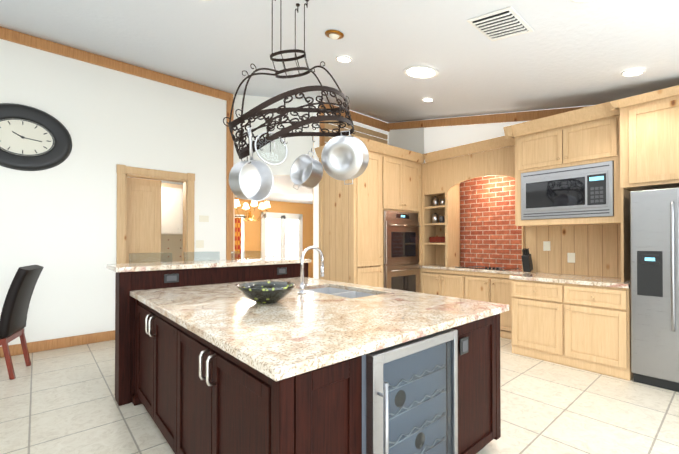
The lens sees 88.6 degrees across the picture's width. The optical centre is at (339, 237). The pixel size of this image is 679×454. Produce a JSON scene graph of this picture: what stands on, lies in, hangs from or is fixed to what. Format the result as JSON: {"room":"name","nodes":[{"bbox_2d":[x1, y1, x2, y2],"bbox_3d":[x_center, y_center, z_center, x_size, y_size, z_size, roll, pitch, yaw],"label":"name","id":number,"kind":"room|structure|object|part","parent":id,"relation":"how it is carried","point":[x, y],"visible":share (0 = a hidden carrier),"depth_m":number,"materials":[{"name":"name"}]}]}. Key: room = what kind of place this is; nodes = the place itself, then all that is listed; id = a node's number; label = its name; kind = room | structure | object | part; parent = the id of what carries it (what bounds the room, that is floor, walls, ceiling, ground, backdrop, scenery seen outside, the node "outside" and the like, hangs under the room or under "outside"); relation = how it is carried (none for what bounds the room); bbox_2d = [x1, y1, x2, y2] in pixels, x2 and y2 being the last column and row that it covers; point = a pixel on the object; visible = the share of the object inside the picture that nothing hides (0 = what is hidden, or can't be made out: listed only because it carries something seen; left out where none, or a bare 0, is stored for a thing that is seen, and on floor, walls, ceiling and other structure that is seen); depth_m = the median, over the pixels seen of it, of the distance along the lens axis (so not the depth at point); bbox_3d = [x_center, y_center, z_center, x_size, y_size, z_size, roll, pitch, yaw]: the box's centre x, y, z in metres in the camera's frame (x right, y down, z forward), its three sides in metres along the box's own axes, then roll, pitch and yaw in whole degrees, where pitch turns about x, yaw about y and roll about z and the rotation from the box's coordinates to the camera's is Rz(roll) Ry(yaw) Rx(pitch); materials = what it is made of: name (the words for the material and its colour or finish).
{"room":"kitchen","nodes":[
{"label":"kitchen","id":0,"kind":"room"},
{"bbox_2d":[0,330,114,357],"bbox_3d":[-4.268,1.304,3.619,6.390,0.125,0.018,0,-1,-41],"label":"baseboard","id":1,"kind":"structure","parent":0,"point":[44,345],"depth_m":4.32,"materials":[{"name":"brown wood"}]},
{"bbox_2d":[0,39,226,346],"bbox_3d":[-4.296,-0.608,3.722,6.460,3.950,0.150,0,-1,-41],"label":"wall","id":2,"kind":"structure","parent":0,"point":[58,223],"depth_m":4.52,"materials":[{"name":"white paint"}]},
{"bbox_2d":[0,103,71,170],"bbox_3d":[-3.723,-1.180,4.089,0.930,0.780,0.050,0,-1,-41],"label":"wall clock","id":3,"kind":"object","parent":2,"relation":"attached to","point":[33,139],"visible":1,"depth_m":4.14,"materials":[{"name":"black plastic"}]},
{"bbox_2d":[196,240,203,247],"bbox_3d":[-2.183,0.102,5.447,0.120,0.120,0.016,0,-1,-41],"label":"switch plate","id":4,"kind":"object","parent":2,"relation":"attached to","point":[199,243],"visible":1,"depth_m":5.45,"materials":[{"name":"beige plastic"}]},
{"bbox_2d":[199,215,208,221],"bbox_3d":[-2.140,-0.297,5.492,0.150,0.100,0.008,0,-1,-41],"label":"thermostat","id":5,"kind":"object","parent":2,"relation":"attached to","point":[203,218],"visible":1,"depth_m":5.49,"materials":[{"name":"beige plastic"}]},
{"bbox_2d":[0,27,232,101],"bbox_3d":[-4.226,-2.346,3.680,6.490,0.130,0.030,0,-1,-41],"label":"trim","id":6,"kind":"structure","parent":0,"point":[48,46],"depth_m":4.63,"materials":[{"name":"brown wood"}]},
{"bbox_2d":[116,164,194,263],"bbox_3d":[-2.678,0.194,5.097,1.031,2.370,0.192,0,-1,-41],"label":"door frame","id":7,"kind":"structure","parent":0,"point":[124,172],"depth_m":4.99,"materials":[{"name":"brown wood"}]},
{"bbox_2d":[161,183,234,257],"bbox_3d":[-3.202,0.085,5.764,2.400,2.600,1.500,0,-1,-41],"label":"wall","id":8,"kind":"structure","parent":0,"point":[171,185],"depth_m":5.99,"materials":[{"name":"beige paint"}]},
{"bbox_2d":[126,177,160,262],"bbox_3d":[-2.903,0.256,5.072,0.550,2.235,0.052,0,-1,-41],"label":"pantry door","id":9,"kind":"structure","parent":8,"relation":"in","point":[144,216],"depth_m":5.09,"materials":[{"name":"brown wood"}]},
{"bbox_2d":[161,187,180,234],"bbox_3d":[-3.201,-0.484,6.407,0.440,0.850,0.330,0,-1,-41],"label":"upper cabinet","id":10,"kind":"object","parent":8,"relation":"attached to","point":[172,220],"depth_m":6.32,"materials":[{"name":"white paint"}]},
{"bbox_2d":[181,189,182,234],"bbox_3d":[-2.865,-0.482,6.699,0.450,0.850,0.330,0,-1,-41],"label":"upper cabinet","id":11,"kind":"object","parent":8,"relation":"attached to","point":[181,189],"depth_m":6.44,"materials":[{"name":"white paint"}]},
{"bbox_2d":[131,176,312,203],"bbox_3d":[-0.526,-1.014,8.183,8.000,0.001,4.080,0,-1,-41],"label":"ceiling","id":12,"kind":"structure","parent":0,"point":[283,190],"depth_m":7.84,"materials":[{"name":"white paint"}]},
{"bbox_2d":[235,200,269,220],"bbox_3d":[-1.889,-0.687,7.339,0.834,0.664,0.852,0,-1,-41],"label":"dining chandelier","id":13,"kind":"object","parent":12,"relation":"hanging from","point":[266,204],"visible":0.94,"depth_m":7.31,"materials":[{"name":"white glass"}]},
{"bbox_2d":[233,94,312,175],"bbox_3d":[-1.119,-1.790,5.723,1.421,1.550,0.060,0,-1,10],"label":"wall","id":14,"kind":"structure","parent":0,"point":[297,146],"depth_m":5.67,"materials":[{"name":"white paint"}]},
{"bbox_2d":[226,100,233,259],"bbox_3d":[-1.867,-0.439,5.820,0.110,3.648,0.195,0,-1,-41],"label":"trim","id":15,"kind":"structure","parent":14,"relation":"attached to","point":[229,194],"depth_m":5.74,"materials":[{"name":"brown wood"}]},
{"bbox_2d":[235,198,312,277],"bbox_3d":[-0.458,-0.095,8.096,8.000,3.000,4.190,0,-1,-41],"label":"wall","id":16,"kind":"structure","parent":0,"point":[252,237],"depth_m":9.45,"materials":[{"name":"brown paint"}]},
{"bbox_2d":[235,214,244,258],"bbox_3d":[-2.627,-0.014,8.759,0.500,1.150,0.030,0,-1,-41],"label":"dining room window","id":17,"kind":"structure","parent":16,"relation":"in","point":[243,236],"depth_m":8.88,"materials":[{"name":"white paint"}]},
{"bbox_2d":[235,216,246,258],"bbox_3d":[-2.600,0.135,8.727,0.600,1.352,0.024,0,-1,-41],"label":"curtain","id":18,"kind":"object","parent":16,"relation":"hanging from","point":[237,235],"visible":0.44,"depth_m":8.77,"materials":[{"name":"orange fabric"}]},
{"bbox_2d":[261,212,302,257],"bbox_3d":[-1.578,0.369,9.652,1.320,2.100,0.045,0,-1,-41],"label":"french door","id":19,"kind":"structure","parent":16,"relation":"in","point":[281,235],"depth_m":9.61,"materials":[{"name":"white paint"}]},
{"bbox_2d":[0,337,678,453],"bbox_3d":[0.091,1.416,3.647,13.400,0.100,12.100,0,-1,-41],"label":"floor","id":20,"kind":"structure","parent":0,"point":[59,401],"depth_m":2.72,"materials":[{"name":"tile"}]},
{"bbox_2d":[0,265,43,379],"bbox_3d":[-3.410,0.828,3.457,0.629,1.079,0.470,0,-1,-25],"label":"leather chair","id":21,"kind":"object","parent":20,"relation":"on","point":[13,316],"visible":1,"depth_m":3.40,"materials":[{"name":"black leather"}]},
{"bbox_2d":[129,253,171,262],"bbox_3d":[-1.956,0.767,3.657,0.479,1.201,0.509,0,-1,-41],"label":"bar stool","id":22,"kind":"object","parent":20,"relation":"on","point":[151,258],"visible":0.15,"depth_m":3.87,"materials":[{"name":"plastic"}]},
{"bbox_2d":[183,252,219,260],"bbox_3d":[-1.548,0.770,4.012,0.479,1.201,0.509,0,-1,-41],"label":"bar stool","id":23,"kind":"object","parent":20,"relation":"on","point":[199,257],"visible":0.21,"depth_m":4.21,"materials":[{"name":"plastic"}]},
{"bbox_2d":[231,251,259,258],"bbox_3d":[-1.126,0.773,4.380,0.479,1.201,0.509,0,-1,-41],"label":"bar stool","id":24,"kind":"object","parent":20,"relation":"on","point":[245,255],"visible":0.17,"depth_m":4.58,"materials":[{"name":"plastic"}]},
{"bbox_2d":[115,261,508,453],"bbox_3d":[-0.428,0.818,2.687,1.880,1.080,2.794,0,-1,-41],"label":"kitchen island","id":25,"kind":"object","parent":20,"relation":"on","point":[211,357],"depth_m":1.78,"materials":[{"name":"stone"}]},
{"bbox_2d":[106,257,309,272],"bbox_3d":[-1.226,0.266,3.607,1.930,0.040,0.525,0,-1,-41],"label":"island countertop","id":26,"kind":"structure","parent":25,"relation":"on","point":[262,261],"depth_m":3.27,"materials":[{"name":"beige stone"}]},
{"bbox_2d":[237,281,295,303],"bbox_3d":[-0.489,0.375,2.342,0.384,0.117,0.384,0,-1,-41],"label":"decorative bowl","id":27,"kind":"object","parent":25,"relation":"on","point":[268,292],"visible":1,"depth_m":2.24,"materials":[{"name":"grey glass"}]},
{"bbox_2d":[298,246,323,293],"bbox_3d":[-0.208,0.251,2.769,0.248,0.374,0.110,0,-1,-41],"label":"faucet","id":28,"kind":"object","parent":25,"relation":"on","point":[302,287],"visible":1,"depth_m":2.72,"materials":[{"name":"silver metal"}]},
{"bbox_2d":[318,135,385,287],"bbox_3d":[0.174,0.001,5.306,0.592,2.760,0.835,0,-1,-41],"label":"tall cabinet","id":29,"kind":"object","parent":20,"relation":"on","point":[370,225],"depth_m":5.07,"materials":[{"name":"brown wood"}]},
{"bbox_2d":[386,144,421,292],"bbox_3d":[0.720,0.005,5.782,0.957,2.760,0.835,0,-1,-41],"label":"tall cabinet","id":30,"kind":"object","parent":20,"relation":"on","point":[403,168],"depth_m":5.49,"materials":[{"name":"brown wood"}]},
{"bbox_2d":[319,113,387,146],"bbox_3d":[0.295,-1.682,5.960,1.590,0.617,0.039,0,-1,-41],"label":"trim slats","id":31,"kind":"structure","parent":30,"relation":"on","point":[323,140],"depth_m":5.92,"materials":[{"name":"brown wood"}]},
{"bbox_2d":[419,136,523,338],"bbox_3d":[2.092,0.002,5.400,0.687,2.760,1.612,0,-1,-41],"label":"kitchen cabinet","id":32,"kind":"object","parent":20,"relation":"on","point":[444,272],"visible":0.79,"depth_m":5.42,"materials":[{"name":"brown wood"}]},
{"bbox_2d":[503,85,678,380],"bbox_3d":[2.901,-0.014,3.647,0.765,2.760,2.190,0,-1,-41],"label":"kitchen cabinet","id":33,"kind":"object","parent":20,"relation":"on","point":[581,174],"visible":0.96,"depth_m":3.75,"materials":[{"name":"brown wood"}]},
{"bbox_2d":[521,248,532,271],"bbox_3d":[2.450,0.292,4.544,0.167,0.308,0.090,0,-1,-41],"label":"knife block","id":34,"kind":"object","parent":33,"relation":"on","point":[526,257],"visible":1,"depth_m":4.51,"materials":[{"name":"black plastic"}]},
{"bbox_2d":[543,241,549,250],"bbox_3d":[2.657,0.108,4.461,0.012,0.120,0.080,0,-1,-41],"label":"outlet","id":35,"kind":"object","parent":33,"relation":"attached to","point":[546,245],"visible":1,"depth_m":4.46,"materials":[{"name":"beige plastic"}]},
{"bbox_2d":[567,253,574,262],"bbox_3d":[2.835,0.247,4.256,0.012,0.120,0.080,0,-1,-41],"label":"outlet","id":36,"kind":"object","parent":33,"relation":"attached to","point":[570,257],"visible":1,"depth_m":4.25,"materials":[{"name":"beige plastic"}]},
{"bbox_2d":[630,187,678,391],"bbox_3d":[3.283,0.462,3.143,0.817,1.800,0.915,0,-1,-41],"label":"fridge","id":37,"kind":"object","parent":20,"relation":"on","point":[654,247],"visible":1,"depth_m":3.14,"materials":[{"name":"grey metal"}]},
{"bbox_2d":[0,0,678,122],"bbox_3d":[1.027,-1.976,2.602,13.000,1.076,8.850,0,-1,-41],"label":"ceiling","id":38,"kind":"structure","parent":0,"point":[566,53],"depth_m":3.33,"materials":[{"name":"white paint"}]},
{"bbox_2d":[223,0,368,200],"bbox_3d":[-0.296,-1.010,2.587,1.084,1.556,0.572,0,-1,-41],"label":"pot rack","id":39,"kind":"object","parent":38,"relation":"hanging from","point":[344,156],"visible":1,"depth_m":2.48,"materials":[{"name":"black metal"}]},
{"bbox_3d":[-0.429,-0.576,2.236,0.223,0.222,0.084,0,-1,-41],"label":"lid","id":40,"kind":"part","parent":39,"relation":"part of","materials":[{"name":"clear glass"}]},
{"bbox_2d":[325,30,343,39],"bbox_3d":[-0.046,-1.803,3.103,0.170,0.050,0.168,0,-1,-41],"label":"spotlight","id":41,"kind":"object","parent":38,"relation":"attached to","point":[334,34],"visible":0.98,"depth_m":3.07,"materials":[{"name":"gold metal"}]},
{"bbox_2d":[336,56,351,62],"bbox_3d":[0.044,-1.868,3.651,0.170,0.042,0.168,0,-1,-41],"label":"recessed light","id":42,"kind":"object","parent":38,"relation":"in","point":[343,59],"visible":0.96,"depth_m":3.65,"materials":[{"name":"white paint"}]},
{"bbox_2d":[319,104,389,131],"bbox_3d":[0.313,-2.061,5.980,1.640,0.140,0.040,0,-1,-41],"label":"beam","id":43,"kind":"structure","parent":38,"relation":"attached to","point":[368,121],"depth_m":6.08,"materials":[{"name":"brown wood"}]},
{"bbox_2d":[403,65,438,78],"bbox_3d":[0.878,-1.778,3.749,0.380,0.079,0.375,0,-1,-41],"label":"recessed light","id":44,"kind":"object","parent":38,"relation":"in","point":[421,72],"visible":1,"depth_m":3.74,"materials":[{"name":"white paint"}]},
{"bbox_2d":[422,98,432,101],"bbox_3d":[1.201,-1.870,4.737,0.150,0.038,0.149,0,-1,-41],"label":"recessed light","id":45,"kind":"object","parent":38,"relation":"in","point":[427,100],"visible":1,"depth_m":4.74,"materials":[{"name":"white paint"}]},
{"bbox_2d":[389,106,588,129],"bbox_3d":[2.040,-1.761,5.213,0.040,0.772,3.460,0,-1,-41],"label":"beam","id":46,"kind":"structure","parent":38,"relation":"attached to","point":[510,117],"depth_m":5.11,"materials":[{"name":"brown wood"}]},
{"bbox_2d":[466,6,533,40],"bbox_3d":[1.204,-1.578,2.601,0.410,0.082,0.325,0,-1,-41],"label":"ceiling vent","id":47,"kind":"object","parent":38,"relation":"in","point":[507,22],"visible":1,"depth_m":2.57,"materials":[{"name":"white metal"}]},
{"bbox_2d":[621,68,645,76],"bbox_3d":[2.635,-1.480,3.124,0.170,0.035,0.169,0,-1,-41],"label":"recessed light","id":48,"kind":"object","parent":38,"relation":"in","point":[632,72],"visible":0.98,"depth_m":3.12,"materials":[{"name":"white paint"}]},
{"bbox_2d":[313,100,387,278],"bbox_3d":[0.307,-0.587,6.088,1.790,3.950,0.150,0,-1,-41],"label":"wall","id":49,"kind":"structure","parent":0,"point":[316,224],"depth_m":5.52,"materials":[{"name":"white paint"}]},
{"bbox_2d":[388,105,592,267],"bbox_3d":[3.564,-0.606,3.978,0.650,3.950,7.610,0,-1,-41],"label":"wall","id":50,"kind":"structure","parent":0,"point":[490,233],"depth_m":5.58,"materials":[{"name":"white"}]}
]}

